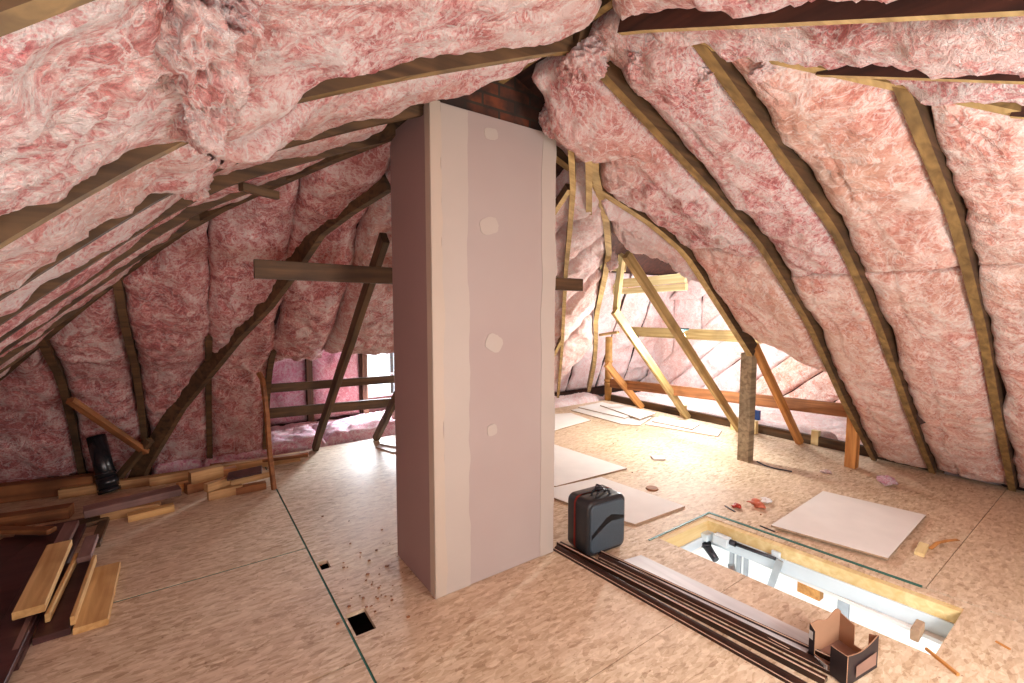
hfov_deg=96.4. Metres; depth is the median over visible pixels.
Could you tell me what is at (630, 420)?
sheet
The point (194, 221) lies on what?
rafter
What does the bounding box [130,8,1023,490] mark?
ceiling
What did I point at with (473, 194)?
drywall column
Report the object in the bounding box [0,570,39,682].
panel
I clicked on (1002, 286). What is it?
insulation batt
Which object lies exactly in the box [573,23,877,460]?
rafter
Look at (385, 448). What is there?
panel offcut
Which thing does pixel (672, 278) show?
header beam
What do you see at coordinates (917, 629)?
wood block
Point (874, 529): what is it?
sheet
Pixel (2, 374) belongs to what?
insulation batt
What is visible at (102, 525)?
board
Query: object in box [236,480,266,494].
block
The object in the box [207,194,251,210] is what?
insulation batt
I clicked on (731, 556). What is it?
panel
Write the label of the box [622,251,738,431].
rafter
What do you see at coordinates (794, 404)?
guard rail
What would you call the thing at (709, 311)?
insulation batt
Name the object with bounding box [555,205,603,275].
insulation batt
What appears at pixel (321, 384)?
guard rail
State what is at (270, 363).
rafter
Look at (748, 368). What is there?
support post
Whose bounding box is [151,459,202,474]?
insulation batt
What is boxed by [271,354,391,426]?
wall
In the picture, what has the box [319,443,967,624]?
crumbs
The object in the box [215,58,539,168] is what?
insulation batt
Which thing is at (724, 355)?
insulation batt
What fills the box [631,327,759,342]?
cross beam
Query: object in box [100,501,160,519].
board
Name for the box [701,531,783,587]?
ladder
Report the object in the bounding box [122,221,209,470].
insulation batt
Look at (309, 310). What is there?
insulation batt
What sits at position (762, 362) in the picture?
rafter
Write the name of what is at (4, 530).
board
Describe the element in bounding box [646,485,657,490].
wooden disc
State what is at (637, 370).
insulation batt
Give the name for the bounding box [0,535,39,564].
panel
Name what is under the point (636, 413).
sheet
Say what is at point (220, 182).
rafter
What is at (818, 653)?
trim
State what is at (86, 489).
board
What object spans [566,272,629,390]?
insulation batt
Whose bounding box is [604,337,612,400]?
wooden post
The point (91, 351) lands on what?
insulation batt
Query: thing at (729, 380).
insulation batt
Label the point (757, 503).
wrapper
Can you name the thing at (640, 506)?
sheet
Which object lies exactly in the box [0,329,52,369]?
insulation batt
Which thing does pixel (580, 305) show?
insulation batt
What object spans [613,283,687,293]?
header beam
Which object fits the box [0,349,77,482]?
insulation batt
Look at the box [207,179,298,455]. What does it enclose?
insulation batt
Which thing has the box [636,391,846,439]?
insulation batt
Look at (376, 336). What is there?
insulation batt
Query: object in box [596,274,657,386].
insulation batt
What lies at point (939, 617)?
frame
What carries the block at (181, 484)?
on the floor
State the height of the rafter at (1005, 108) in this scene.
1.034 m
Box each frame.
[659,517,963,637]
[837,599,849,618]
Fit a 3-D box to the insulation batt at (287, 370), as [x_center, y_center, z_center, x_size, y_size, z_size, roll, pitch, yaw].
[-2.869,0.429,5.665,0.620,1.219,0.081,-3,5,-35]
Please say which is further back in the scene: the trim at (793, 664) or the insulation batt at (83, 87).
the trim at (793, 664)
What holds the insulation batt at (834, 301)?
attached to the ceiling
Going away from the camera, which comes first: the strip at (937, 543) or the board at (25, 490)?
the strip at (937, 543)
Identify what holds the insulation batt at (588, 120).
attached to the rafter at (614, 79)
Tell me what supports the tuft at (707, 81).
attached to the insulation batt at (708, 123)
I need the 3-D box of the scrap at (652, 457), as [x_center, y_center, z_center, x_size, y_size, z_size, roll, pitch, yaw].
[1.406,1.121,4.409,0.116,0.020,0.090,0,4,0]
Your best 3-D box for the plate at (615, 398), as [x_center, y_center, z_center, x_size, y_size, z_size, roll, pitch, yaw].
[1.718,0.894,7.005,0.053,0.108,0.472,-3,5,-35]
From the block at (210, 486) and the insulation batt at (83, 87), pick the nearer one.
the insulation batt at (83, 87)
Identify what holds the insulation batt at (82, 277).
attached to the ceiling
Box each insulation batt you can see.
[0,0,187,215]
[0,144,220,294]
[0,194,181,316]
[0,208,184,336]
[0,220,187,351]
[0,260,139,356]
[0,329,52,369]
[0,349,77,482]
[0,367,10,377]
[49,288,140,478]
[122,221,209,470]
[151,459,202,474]
[187,158,324,206]
[202,425,327,466]
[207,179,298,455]
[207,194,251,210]
[213,124,386,175]
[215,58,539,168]
[226,0,601,142]
[270,359,306,424]
[271,414,360,430]
[274,142,390,362]
[312,350,359,419]
[312,410,394,445]
[324,163,393,354]
[392,162,598,419]
[532,56,762,256]
[554,310,593,385]
[554,367,571,391]
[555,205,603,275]
[555,234,605,312]
[555,267,601,345]
[555,392,603,407]
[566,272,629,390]
[589,8,849,276]
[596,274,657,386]
[601,198,698,281]
[603,391,837,439]
[612,0,895,20]
[624,275,674,380]
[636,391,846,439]
[640,313,729,383]
[647,300,673,383]
[651,16,1023,79]
[670,280,705,299]
[670,341,760,387]
[671,272,701,382]
[688,247,826,371]
[701,293,731,386]
[702,343,790,391]
[732,58,959,272]
[756,357,821,395]
[784,372,838,401]
[791,273,926,467]
[840,438,1001,485]
[865,266,1006,484]
[886,79,1023,106]
[931,104,1023,264]
[979,263,1023,487]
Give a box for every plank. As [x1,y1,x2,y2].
[227,465,261,480]
[618,555,808,652]
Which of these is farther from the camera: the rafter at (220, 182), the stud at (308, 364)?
the stud at (308, 364)
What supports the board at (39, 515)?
on the floor
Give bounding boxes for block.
[176,480,187,491]
[184,479,215,494]
[188,464,223,484]
[204,476,229,491]
[207,483,242,500]
[218,465,236,478]
[230,470,269,485]
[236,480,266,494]
[754,420,757,433]
[811,429,820,445]
[910,619,924,642]
[914,542,928,556]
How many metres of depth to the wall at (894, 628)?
3.63 m
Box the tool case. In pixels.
[568,484,624,555]
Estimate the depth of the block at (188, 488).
3.59 m
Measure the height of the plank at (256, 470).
0.040 m
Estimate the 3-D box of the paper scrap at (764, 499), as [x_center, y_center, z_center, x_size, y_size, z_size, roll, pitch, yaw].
[1.895,1.182,3.414,0.083,0.044,0.070,3,5,32]
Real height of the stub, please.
0.041 m
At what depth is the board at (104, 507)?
3.21 m
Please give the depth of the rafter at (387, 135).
2.67 m
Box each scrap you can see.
[651,456,665,459]
[731,502,740,508]
[760,497,771,503]
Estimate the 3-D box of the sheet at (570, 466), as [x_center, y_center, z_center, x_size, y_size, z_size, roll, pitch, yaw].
[0.149,1.121,4.420,1.091,0.014,1.520,-3,5,-35]
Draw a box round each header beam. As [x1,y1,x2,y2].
[613,274,686,287]
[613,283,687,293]
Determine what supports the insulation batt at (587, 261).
attached to the rafter at (571, 155)
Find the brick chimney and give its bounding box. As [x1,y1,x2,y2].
[438,77,544,131]
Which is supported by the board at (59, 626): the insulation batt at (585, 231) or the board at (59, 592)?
the board at (59, 592)
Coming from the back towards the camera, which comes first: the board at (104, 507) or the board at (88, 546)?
the board at (104, 507)
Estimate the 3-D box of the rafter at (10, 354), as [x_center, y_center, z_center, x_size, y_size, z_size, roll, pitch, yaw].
[-3.151,0.410,2.332,1.747,1.592,0.036,-3,5,-35]
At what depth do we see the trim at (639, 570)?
2.34 m
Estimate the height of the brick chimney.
3.100 m
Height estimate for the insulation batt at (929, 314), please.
1.692 m
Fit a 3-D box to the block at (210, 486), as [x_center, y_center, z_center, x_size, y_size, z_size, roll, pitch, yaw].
[-2.257,1.095,3.530,0.050,0.061,0.198,2,5,26]
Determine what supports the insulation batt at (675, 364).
attached to the wall at (650, 266)
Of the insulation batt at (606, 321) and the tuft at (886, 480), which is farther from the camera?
the insulation batt at (606, 321)
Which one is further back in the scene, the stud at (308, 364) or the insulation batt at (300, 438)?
the stud at (308, 364)
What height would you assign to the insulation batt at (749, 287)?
1.071 m
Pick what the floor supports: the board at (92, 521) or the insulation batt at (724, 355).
the board at (92, 521)
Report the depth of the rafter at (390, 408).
4.74 m
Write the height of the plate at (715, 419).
0.108 m
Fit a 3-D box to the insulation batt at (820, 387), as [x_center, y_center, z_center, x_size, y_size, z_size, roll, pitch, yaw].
[4.464,0.409,6.030,0.098,1.504,2.357,-3,5,-35]
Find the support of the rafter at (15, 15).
attached to the ceiling
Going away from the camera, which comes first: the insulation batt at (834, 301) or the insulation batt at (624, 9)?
the insulation batt at (624, 9)
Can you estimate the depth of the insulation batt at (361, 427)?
5.25 m
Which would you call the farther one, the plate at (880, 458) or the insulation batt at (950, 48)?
the plate at (880, 458)
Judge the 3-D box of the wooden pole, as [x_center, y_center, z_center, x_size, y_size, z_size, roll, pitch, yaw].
[-1.954,0.708,3.647,0.171,0.935,0.047,2,5,28]
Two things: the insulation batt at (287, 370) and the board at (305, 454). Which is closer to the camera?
the board at (305, 454)
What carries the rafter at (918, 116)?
attached to the ceiling
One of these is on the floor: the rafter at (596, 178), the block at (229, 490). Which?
the block at (229, 490)
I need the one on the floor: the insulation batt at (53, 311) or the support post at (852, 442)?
the support post at (852, 442)
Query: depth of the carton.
1.88 m
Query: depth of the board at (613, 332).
5.42 m
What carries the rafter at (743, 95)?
attached to the ceiling
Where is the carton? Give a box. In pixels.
[808,608,878,682]
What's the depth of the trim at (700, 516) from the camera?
2.63 m
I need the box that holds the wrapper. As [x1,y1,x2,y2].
[746,498,765,508]
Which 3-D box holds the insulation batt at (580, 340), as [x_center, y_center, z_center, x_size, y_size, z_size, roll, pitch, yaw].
[0.649,0.224,6.017,0.576,1.385,1.608,-3,5,-35]
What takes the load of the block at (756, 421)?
on the floor
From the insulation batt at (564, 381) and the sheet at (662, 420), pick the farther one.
the insulation batt at (564, 381)
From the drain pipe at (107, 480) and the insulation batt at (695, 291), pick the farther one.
the insulation batt at (695, 291)
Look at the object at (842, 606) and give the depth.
3.73 m
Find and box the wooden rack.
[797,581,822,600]
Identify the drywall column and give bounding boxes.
[390,100,556,598]
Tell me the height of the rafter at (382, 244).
1.953 m
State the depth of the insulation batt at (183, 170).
1.25 m
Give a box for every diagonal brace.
[65,397,149,454]
[116,438,154,478]
[555,183,569,214]
[555,336,560,355]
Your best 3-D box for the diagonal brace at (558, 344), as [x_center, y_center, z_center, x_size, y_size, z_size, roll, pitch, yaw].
[0.527,0.072,5.386,0.035,0.326,0.370,-1,4,-16]
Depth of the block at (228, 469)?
3.79 m
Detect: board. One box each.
[0,473,95,503]
[0,502,74,525]
[0,526,56,534]
[12,540,71,619]
[12,616,32,649]
[32,560,90,645]
[45,553,77,621]
[54,520,78,542]
[58,470,182,498]
[70,555,96,624]
[73,562,120,634]
[76,534,98,563]
[79,516,107,526]
[83,485,181,517]
[94,517,109,547]
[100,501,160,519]
[127,503,174,522]
[149,452,300,486]
[209,452,307,465]
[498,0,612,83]
[599,331,618,335]
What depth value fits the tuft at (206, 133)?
1.04 m
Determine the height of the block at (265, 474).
0.048 m
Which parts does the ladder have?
hinge arm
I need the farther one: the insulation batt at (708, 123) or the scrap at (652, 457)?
the scrap at (652, 457)
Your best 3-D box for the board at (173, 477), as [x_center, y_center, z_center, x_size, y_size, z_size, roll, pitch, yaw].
[-2.492,1.119,4.058,1.129,0.076,0.061,-3,5,-35]
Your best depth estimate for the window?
6.48 m
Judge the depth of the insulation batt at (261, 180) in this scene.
2.29 m
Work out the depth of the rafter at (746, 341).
3.60 m
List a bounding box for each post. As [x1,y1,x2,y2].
[613,253,624,309]
[737,352,756,462]
[844,415,859,468]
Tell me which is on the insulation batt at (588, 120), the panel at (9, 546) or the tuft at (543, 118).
the tuft at (543, 118)
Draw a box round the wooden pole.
[256,372,276,489]
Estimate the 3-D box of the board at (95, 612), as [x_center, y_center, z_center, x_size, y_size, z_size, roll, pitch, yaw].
[-2.074,1.270,2.304,0.121,0.030,0.588,-3,5,-36]
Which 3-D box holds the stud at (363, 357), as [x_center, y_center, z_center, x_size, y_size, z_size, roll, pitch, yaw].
[-2.019,0.445,6.250,0.071,1.300,0.102,-3,5,-35]
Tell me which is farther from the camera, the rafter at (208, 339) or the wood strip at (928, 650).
the rafter at (208, 339)
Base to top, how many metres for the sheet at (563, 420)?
0.012 m
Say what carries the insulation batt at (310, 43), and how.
attached to the ceiling
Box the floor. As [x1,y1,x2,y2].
[0,400,1023,682]
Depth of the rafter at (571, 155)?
3.42 m
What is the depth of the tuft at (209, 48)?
0.76 m
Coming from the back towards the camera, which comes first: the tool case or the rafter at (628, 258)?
the rafter at (628, 258)
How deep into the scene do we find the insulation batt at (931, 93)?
1.43 m
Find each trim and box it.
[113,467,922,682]
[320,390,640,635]
[553,545,806,682]
[557,541,827,682]
[598,551,829,661]
[598,553,832,676]
[639,570,789,649]
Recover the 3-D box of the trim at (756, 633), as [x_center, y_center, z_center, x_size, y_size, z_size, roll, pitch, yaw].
[0.900,1.277,2.236,0.041,0.026,1.156,-4,6,-42]
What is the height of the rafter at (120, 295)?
1.672 m
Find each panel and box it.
[0,518,86,671]
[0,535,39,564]
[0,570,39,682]
[729,552,748,575]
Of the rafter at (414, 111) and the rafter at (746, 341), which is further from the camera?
the rafter at (746, 341)
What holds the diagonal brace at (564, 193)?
attached to the rafter at (571, 155)
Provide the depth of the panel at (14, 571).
2.52 m
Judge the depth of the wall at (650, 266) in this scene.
7.64 m
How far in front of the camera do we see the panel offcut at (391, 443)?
4.82 m
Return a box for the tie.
[253,259,582,290]
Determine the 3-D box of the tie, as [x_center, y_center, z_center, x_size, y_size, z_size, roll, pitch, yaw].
[-0.395,-0.426,3.112,2.380,0.102,0.047,-3,5,-35]
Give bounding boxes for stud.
[305,359,313,421]
[360,354,368,413]
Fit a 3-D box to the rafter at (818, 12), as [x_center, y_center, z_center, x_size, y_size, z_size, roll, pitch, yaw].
[1.125,-0.439,0.837,0.034,1.612,2.435,-3,5,-35]
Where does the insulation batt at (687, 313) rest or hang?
attached to the wall at (650, 266)
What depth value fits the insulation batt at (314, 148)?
2.06 m
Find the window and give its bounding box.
[367,353,394,397]
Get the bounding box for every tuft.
[155,0,266,113]
[166,102,237,156]
[179,174,213,201]
[538,103,555,139]
[554,34,610,84]
[606,250,618,272]
[623,50,644,81]
[691,67,717,91]
[748,61,775,84]
[820,469,831,473]
[876,475,898,485]
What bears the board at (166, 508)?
on the floor
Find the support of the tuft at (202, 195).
attached to the insulation batt at (123, 232)
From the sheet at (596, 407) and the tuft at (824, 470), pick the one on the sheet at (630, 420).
the sheet at (596, 407)
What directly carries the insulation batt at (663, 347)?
attached to the wall at (650, 266)
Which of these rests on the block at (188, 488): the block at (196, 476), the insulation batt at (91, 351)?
the block at (196, 476)
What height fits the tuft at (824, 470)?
0.023 m
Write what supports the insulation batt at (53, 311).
attached to the ceiling
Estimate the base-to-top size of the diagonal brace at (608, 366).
0.764 m
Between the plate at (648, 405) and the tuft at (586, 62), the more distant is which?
the plate at (648, 405)
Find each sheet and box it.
[554,444,626,486]
[554,477,684,525]
[555,413,590,430]
[571,408,651,425]
[578,402,629,418]
[600,404,655,419]
[645,417,721,436]
[652,416,699,429]
[771,491,925,559]
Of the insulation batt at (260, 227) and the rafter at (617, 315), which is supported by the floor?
the rafter at (617, 315)
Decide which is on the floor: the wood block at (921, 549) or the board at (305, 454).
the wood block at (921, 549)
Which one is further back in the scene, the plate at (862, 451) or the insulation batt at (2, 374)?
the plate at (862, 451)
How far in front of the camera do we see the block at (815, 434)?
4.86 m
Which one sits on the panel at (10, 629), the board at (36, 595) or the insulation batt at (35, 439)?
the board at (36, 595)
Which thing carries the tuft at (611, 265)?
attached to the rafter at (596, 178)
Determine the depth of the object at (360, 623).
2.32 m
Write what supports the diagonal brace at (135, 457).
attached to the rafter at (311, 242)
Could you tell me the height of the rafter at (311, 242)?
2.341 m
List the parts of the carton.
printed panel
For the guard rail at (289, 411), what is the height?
0.162 m
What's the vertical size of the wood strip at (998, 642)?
0.006 m
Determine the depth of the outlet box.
4.69 m
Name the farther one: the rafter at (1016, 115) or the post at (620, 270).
the post at (620, 270)
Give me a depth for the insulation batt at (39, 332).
2.48 m
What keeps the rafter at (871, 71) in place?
attached to the ceiling
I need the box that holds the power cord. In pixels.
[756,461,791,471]
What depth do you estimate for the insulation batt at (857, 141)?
2.01 m
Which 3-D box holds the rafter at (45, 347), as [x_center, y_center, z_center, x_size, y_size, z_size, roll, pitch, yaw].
[-3.277,0.511,3.363,0.049,1.325,1.150,-3,5,-35]
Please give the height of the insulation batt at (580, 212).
2.286 m
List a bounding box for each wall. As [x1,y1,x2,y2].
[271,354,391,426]
[554,223,925,423]
[692,544,944,654]
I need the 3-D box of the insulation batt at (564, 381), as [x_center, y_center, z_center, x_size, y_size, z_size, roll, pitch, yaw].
[0.840,-0.102,7.199,0.719,1.970,0.780,-3,5,-35]
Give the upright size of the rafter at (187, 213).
2.222 m
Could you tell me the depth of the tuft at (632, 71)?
1.85 m
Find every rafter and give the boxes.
[0,0,94,36]
[0,34,573,248]
[0,104,423,300]
[0,120,405,380]
[0,133,382,325]
[0,176,290,342]
[0,215,205,355]
[0,288,109,365]
[0,345,38,373]
[37,339,86,473]
[113,279,148,442]
[128,174,390,477]
[205,334,212,458]
[262,349,276,449]
[312,233,389,451]
[373,391,394,440]
[556,146,756,356]
[557,150,575,397]
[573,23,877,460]
[585,161,592,214]
[587,163,611,391]
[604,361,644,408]
[611,308,690,418]
[617,0,1023,35]
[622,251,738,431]
[692,43,1020,115]
[693,44,936,473]
[754,343,803,444]
[815,64,1023,83]
[892,87,1017,491]
[1009,106,1023,118]
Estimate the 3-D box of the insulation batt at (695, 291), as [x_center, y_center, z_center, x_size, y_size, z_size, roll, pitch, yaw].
[3.243,-1.085,7.635,0.099,0.765,1.491,-3,5,-35]
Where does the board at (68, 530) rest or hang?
on the panel at (14, 571)
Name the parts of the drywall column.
panel, panel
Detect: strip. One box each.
[925,647,959,675]
[928,539,959,549]
[995,641,1010,649]
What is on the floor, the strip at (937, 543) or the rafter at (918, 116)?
the strip at (937, 543)
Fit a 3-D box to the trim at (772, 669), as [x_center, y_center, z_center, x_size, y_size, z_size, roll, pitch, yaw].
[0.692,1.278,2.252,0.050,0.022,1.332,-3,5,-40]
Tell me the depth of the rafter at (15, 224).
1.37 m
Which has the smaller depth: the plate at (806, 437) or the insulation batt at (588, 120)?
the insulation batt at (588, 120)
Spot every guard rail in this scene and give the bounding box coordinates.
[269,398,390,418]
[271,375,393,392]
[610,379,846,417]
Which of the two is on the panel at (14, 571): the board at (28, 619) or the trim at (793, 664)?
the board at (28, 619)
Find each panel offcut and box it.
[376,441,395,452]
[380,440,395,446]
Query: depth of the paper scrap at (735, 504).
3.32 m
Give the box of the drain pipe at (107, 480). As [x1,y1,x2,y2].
[86,434,120,494]
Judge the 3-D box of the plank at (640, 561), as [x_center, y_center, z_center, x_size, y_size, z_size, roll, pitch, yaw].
[0.968,1.275,2.294,0.190,0.012,0.966,-4,6,-43]
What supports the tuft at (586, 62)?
attached to the insulation batt at (588, 120)
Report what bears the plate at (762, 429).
attached to the floor
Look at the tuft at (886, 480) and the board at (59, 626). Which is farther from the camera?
the tuft at (886, 480)
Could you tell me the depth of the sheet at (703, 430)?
5.43 m
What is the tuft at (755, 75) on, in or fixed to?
attached to the insulation batt at (857, 141)
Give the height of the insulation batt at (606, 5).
0.160 m
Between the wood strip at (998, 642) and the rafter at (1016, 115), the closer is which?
the rafter at (1016, 115)
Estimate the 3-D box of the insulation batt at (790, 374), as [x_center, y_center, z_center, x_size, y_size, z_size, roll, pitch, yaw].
[4.203,0.243,6.384,0.100,1.784,2.700,-3,5,-35]
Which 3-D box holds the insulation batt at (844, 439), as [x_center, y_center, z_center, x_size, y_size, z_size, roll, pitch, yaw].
[3.940,1.139,4.506,0.528,0.170,1.300,-3,5,-35]
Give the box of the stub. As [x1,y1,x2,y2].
[238,182,279,199]
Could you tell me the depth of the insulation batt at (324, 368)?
6.01 m
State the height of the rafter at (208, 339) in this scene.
1.226 m
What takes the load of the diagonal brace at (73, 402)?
attached to the diagonal brace at (135, 457)
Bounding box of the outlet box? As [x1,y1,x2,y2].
[755,410,760,419]
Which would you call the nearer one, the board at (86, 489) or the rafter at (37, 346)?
the rafter at (37, 346)
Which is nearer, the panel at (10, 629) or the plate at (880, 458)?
the panel at (10, 629)
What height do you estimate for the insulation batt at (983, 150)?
0.654 m
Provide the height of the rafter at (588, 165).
0.345 m
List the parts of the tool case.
handle, handle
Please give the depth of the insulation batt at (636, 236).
3.50 m
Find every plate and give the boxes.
[611,394,635,405]
[641,400,679,415]
[687,410,729,426]
[758,424,793,440]
[800,432,810,443]
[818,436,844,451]
[859,445,868,456]
[877,457,907,465]
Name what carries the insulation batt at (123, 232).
attached to the ceiling
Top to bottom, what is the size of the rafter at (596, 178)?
2.435 m
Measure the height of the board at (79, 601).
0.040 m
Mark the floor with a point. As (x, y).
(548, 618)

